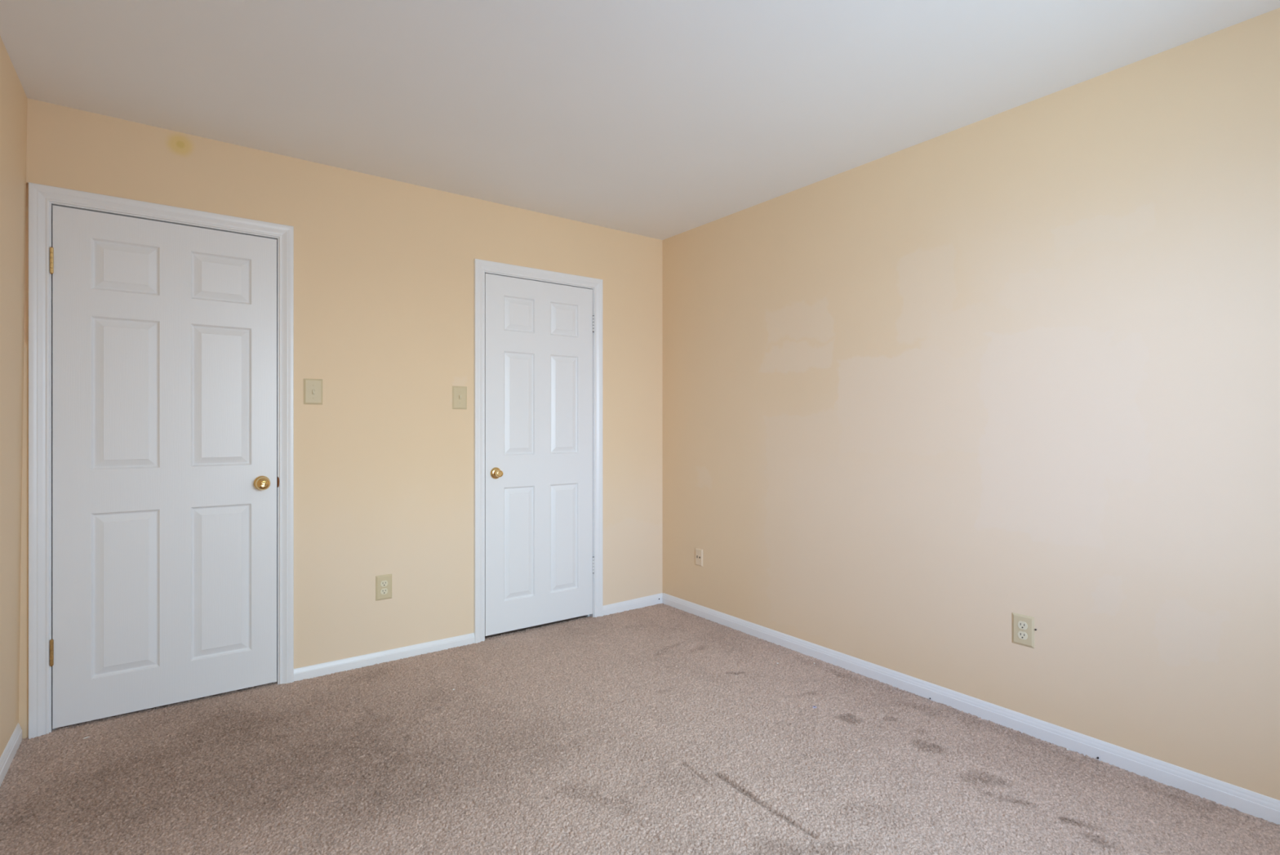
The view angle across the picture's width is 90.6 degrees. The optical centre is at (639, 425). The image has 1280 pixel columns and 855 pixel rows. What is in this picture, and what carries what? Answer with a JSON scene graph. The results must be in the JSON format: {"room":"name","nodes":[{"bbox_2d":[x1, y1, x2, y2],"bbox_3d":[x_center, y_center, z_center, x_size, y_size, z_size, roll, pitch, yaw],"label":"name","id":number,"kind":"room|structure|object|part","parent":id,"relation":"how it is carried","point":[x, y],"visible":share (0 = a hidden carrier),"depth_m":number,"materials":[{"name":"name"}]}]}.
{"room":"empty bedroom","nodes":[
{"label":"empty bedroom","id":0,"kind":"room"},
{"bbox_2d":[0,35,26,756],"bbox_3d":[-1.288,-0.022,0.874,0.155,2.460,3.740,0,0,-37],"label":"wall","id":1,"kind":"structure","parent":0,"point":[13,98],"depth_m":2.23,"materials":[{"name":"beige paint"}]},
{"bbox_2d":[0,722,22,786],"bbox_3d":[-1.237,1.161,0.904,0.012,0.078,3.728,0,0,-37],"label":"baseboard","id":2,"kind":"structure","parent":1,"relation":"attached to","point":[11,748],"depth_m":2.23,"materials":[{"name":"white paint"}]},
{"bbox_2d":[59,614,586,727],"bbox_3d":[-0.226,1.244,2.148,3.380,0.088,4.760,0,0,-37],"label":"floor","id":3,"kind":"structure","parent":0,"point":[582,616],"depth_m":3.67,"materials":[{"name":"brown carpet"}]},
{"bbox_2d":[0,603,1279,854],"bbox_3d":[-0.027,1.193,1.890,3.128,0.017,3.675,0,0,-37],"label":"carpet","id":4,"kind":"object","parent":3,"relation":"on","point":[660,728],"visible":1,"depth_m":2.17,"materials":[{"name":"beige carpet"}]},
{"bbox_2d":[18,97,662,738],"bbox_3d":[-1.144,-0.022,3.385,3.380,2.460,0.120,0,0,-37],"label":"wall","id":5,"kind":"structure","parent":0,"point":[384,268],"depth_m":3.20,"materials":[{"name":"beige paint"}]},
{"bbox_2d":[28,182,293,738],"bbox_3d":[-2.009,0.136,2.732,0.895,2.126,0.136,0,0,-37],"label":"door frame","id":6,"kind":"structure","parent":5,"relation":"attached to","point":[42,197],"depth_m":2.47,"materials":[{"name":"white paint"}]},
{"bbox_3d":[-2.309,0.135,2.434,0.057,2.124,0.016,0,0,-37],"label":"casing","id":7,"kind":"part","parent":6,"relation":"part of","materials":[{"name":"white paint"}]},
{"bbox_3d":[-1.973,-0.899,2.684,0.895,0.057,0.016,0,0,-37],"label":"head casing","id":8,"kind":"part","parent":6,"relation":"part of","materials":[{"name":"white paint"}]},
{"bbox_3d":[-1.673,0.258,2.929,0.006,0.048,0.022,0,0,-37],"label":"strike plate","id":9,"kind":"part","parent":6,"relation":"part of","materials":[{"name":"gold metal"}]},
{"bbox_3d":[-1.637,0.135,2.934,0.057,2.124,0.016,0,0,-37],"label":"casing","id":10,"kind":"part","parent":6,"relation":"part of","materials":[{"name":"white paint"}]},
{"bbox_2d":[49,204,276,728],"bbox_3d":[-1.971,0.159,2.675,0.769,2.034,0.104,0,0,-37],"label":"door","id":11,"kind":"structure","parent":5,"relation":"in","point":[164,335],"depth_m":2.66,"materials":[{"name":"white paint"}]},
{"bbox_3d":[-1.699,0.259,2.854,0.058,0.058,0.054,0,0,-37],"label":"knob","id":12,"kind":"part","parent":11,"relation":"part of","materials":[{"name":"gold metal"}]},
{"bbox_2d":[303,378,322,404],"bbox_3d":[-1.546,-0.163,3.001,0.082,0.121,0.017,0,0,-37],"label":"light switch","id":13,"kind":"object","parent":5,"relation":"attached to","point":[313,388],"visible":1,"depth_m":3.00,"materials":[{"name":"beige plastic"}]},
{"bbox_2d":[375,573,391,600],"bbox_3d":[-1.291,0.813,3.196,0.079,0.124,0.008,0,0,-37],"label":"wall outlet","id":14,"kind":"object","parent":5,"relation":"attached to","point":[383,582],"visible":1,"depth_m":3.19,"materials":[{"name":"beige plastic"}]},
{"bbox_2d":[380,587,387,594],"bbox_3d":[-1.290,0.833,3.194,0.036,0.030,0.003,0,0,-37],"label":"receptacle","id":15,"kind":"object","parent":14,"relation":"attached to","point":[383,590],"depth_m":3.19,"materials":[{"name":"beige plastic"}]},
{"bbox_2d":[380,580,387,586],"bbox_3d":[-1.290,0.794,3.194,0.036,0.030,0.003,0,0,-37],"label":"receptacle","id":16,"kind":"object","parent":14,"relation":"attached to","point":[383,583],"depth_m":3.19,"materials":[{"name":"beige plastic"}]},
{"bbox_2d":[293,632,475,680],"bbox_3d":[-1.262,1.167,3.215,0.880,0.067,0.012,0,0,-37],"label":"baseboard","id":17,"kind":"structure","parent":5,"relation":"attached to","point":[346,664],"depth_m":3.18,"materials":[{"name":"white paint"}]},
{"bbox_2d":[452,386,466,408],"bbox_3d":[-0.973,-0.153,3.427,0.080,0.124,0.017,0,0,-37],"label":"light switch","id":18,"kind":"object","parent":5,"relation":"attached to","point":[459,393],"visible":1,"depth_m":3.43,"materials":[{"name":"beige plastic"}]},
{"bbox_2d":[474,258,602,643],"bbox_3d":[-0.608,0.141,3.773,0.836,2.114,0.136,0,0,-37],"label":"door frame","id":19,"kind":"structure","parent":5,"relation":"attached to","point":[482,267],"depth_m":3.54,"materials":[{"name":"white paint"}]},
{"bbox_3d":[-0.885,0.140,3.493,0.057,2.112,0.016,0,0,-37],"label":"casing","id":20,"kind":"part","parent":19,"relation":"part of","materials":[{"name":"white paint"}]},
{"bbox_3d":[-0.572,-0.888,3.725,0.836,0.057,0.016,0,0,-37],"label":"head casing","id":21,"kind":"part","parent":19,"relation":"part of","materials":[{"name":"white paint"}]},
{"bbox_3d":[-0.259,0.140,3.957,0.057,2.112,0.016,0,0,-37],"label":"casing","id":22,"kind":"part","parent":19,"relation":"part of","materials":[{"name":"white paint"}]},
{"bbox_2d":[484,273,594,635],"bbox_3d":[-0.566,0.160,3.723,0.710,2.015,0.095,0,0,-37],"label":"door","id":23,"kind":"structure","parent":5,"relation":"in","point":[540,560],"depth_m":3.71,"materials":[{"name":"white paint"}]},
{"bbox_3d":[-0.790,0.265,3.530,0.039,0.039,0.052,0,0,-37],"label":"knob","id":24,"kind":"part","parent":23,"relation":"part of","materials":[{"name":"gold metal"}]},
{"bbox_2d":[602,592,662,615],"bbox_3d":[-0.041,1.162,4.122,0.490,0.076,0.012,0,0,-37],"label":"baseboard","id":25,"kind":"structure","parent":5,"relation":"attached to","point":[653,599],"depth_m":4.11,"materials":[{"name":"white paint"}]},
{"bbox_2d":[0,0,1279,239],"bbox_3d":[-0.226,-1.302,2.148,3.380,0.100,4.760,0,0,-37],"label":"ceiling","id":26,"kind":"structure","parent":0,"point":[658,119],"depth_m":2.25,"materials":[{"name":"white paint"}]},
{"bbox_2d":[662,8,1279,799],"bbox_3d":[1.315,-0.022,2.807,0.120,2.460,3.740,0,0,-37],"label":"wall","id":27,"kind":"structure","parent":0,"point":[1024,359],"depth_m":2.46,"materials":[{"name":"beige paint"}]},
{"bbox_2d":[695,547,702,566],"bbox_3d":[0.369,0.823,3.973,0.009,0.108,0.068,0,0,-37],"label":"wall jack","id":28,"kind":"object","parent":27,"relation":"attached to","point":[699,552],"visible":1,"depth_m":3.97,"materials":[{"name":"beige plastic"}]},
{"bbox_2d":[662,592,1279,824],"bbox_3d":[1.266,1.160,2.763,0.012,0.080,3.728,0,0,-37],"label":"baseboard","id":29,"kind":"structure","parent":27,"relation":"attached to","point":[1244,800],"depth_m":2.44,"materials":[{"name":"white paint"}]},
{"bbox_2d":[1012,612,1034,648],"bbox_3d":[1.489,0.794,2.465,0.008,0.119,0.080,0,0,-37],"label":"wall outlet","id":30,"kind":"object","parent":27,"relation":"attached to","point":[1023,625],"visible":1,"depth_m":2.46,"materials":[{"name":"beige plastic"}]},
{"bbox_2d":[1017,631,1027,639],"bbox_3d":[1.487,0.814,2.463,0.003,0.030,0.036,0,0,-37],"label":"receptacle","id":31,"kind":"object","parent":30,"relation":"attached to","point":[1020,634],"depth_m":2.46,"materials":[{"name":"beige plastic"}]},
{"bbox_2d":[1017,620,1027,629],"bbox_3d":[1.487,0.775,2.463,0.003,0.030,0.036,0,0,-37],"label":"receptacle","id":32,"kind":"object","parent":30,"relation":"attached to","point":[1021,624],"depth_m":2.46,"materials":[{"name":"beige plastic"}]}
]}

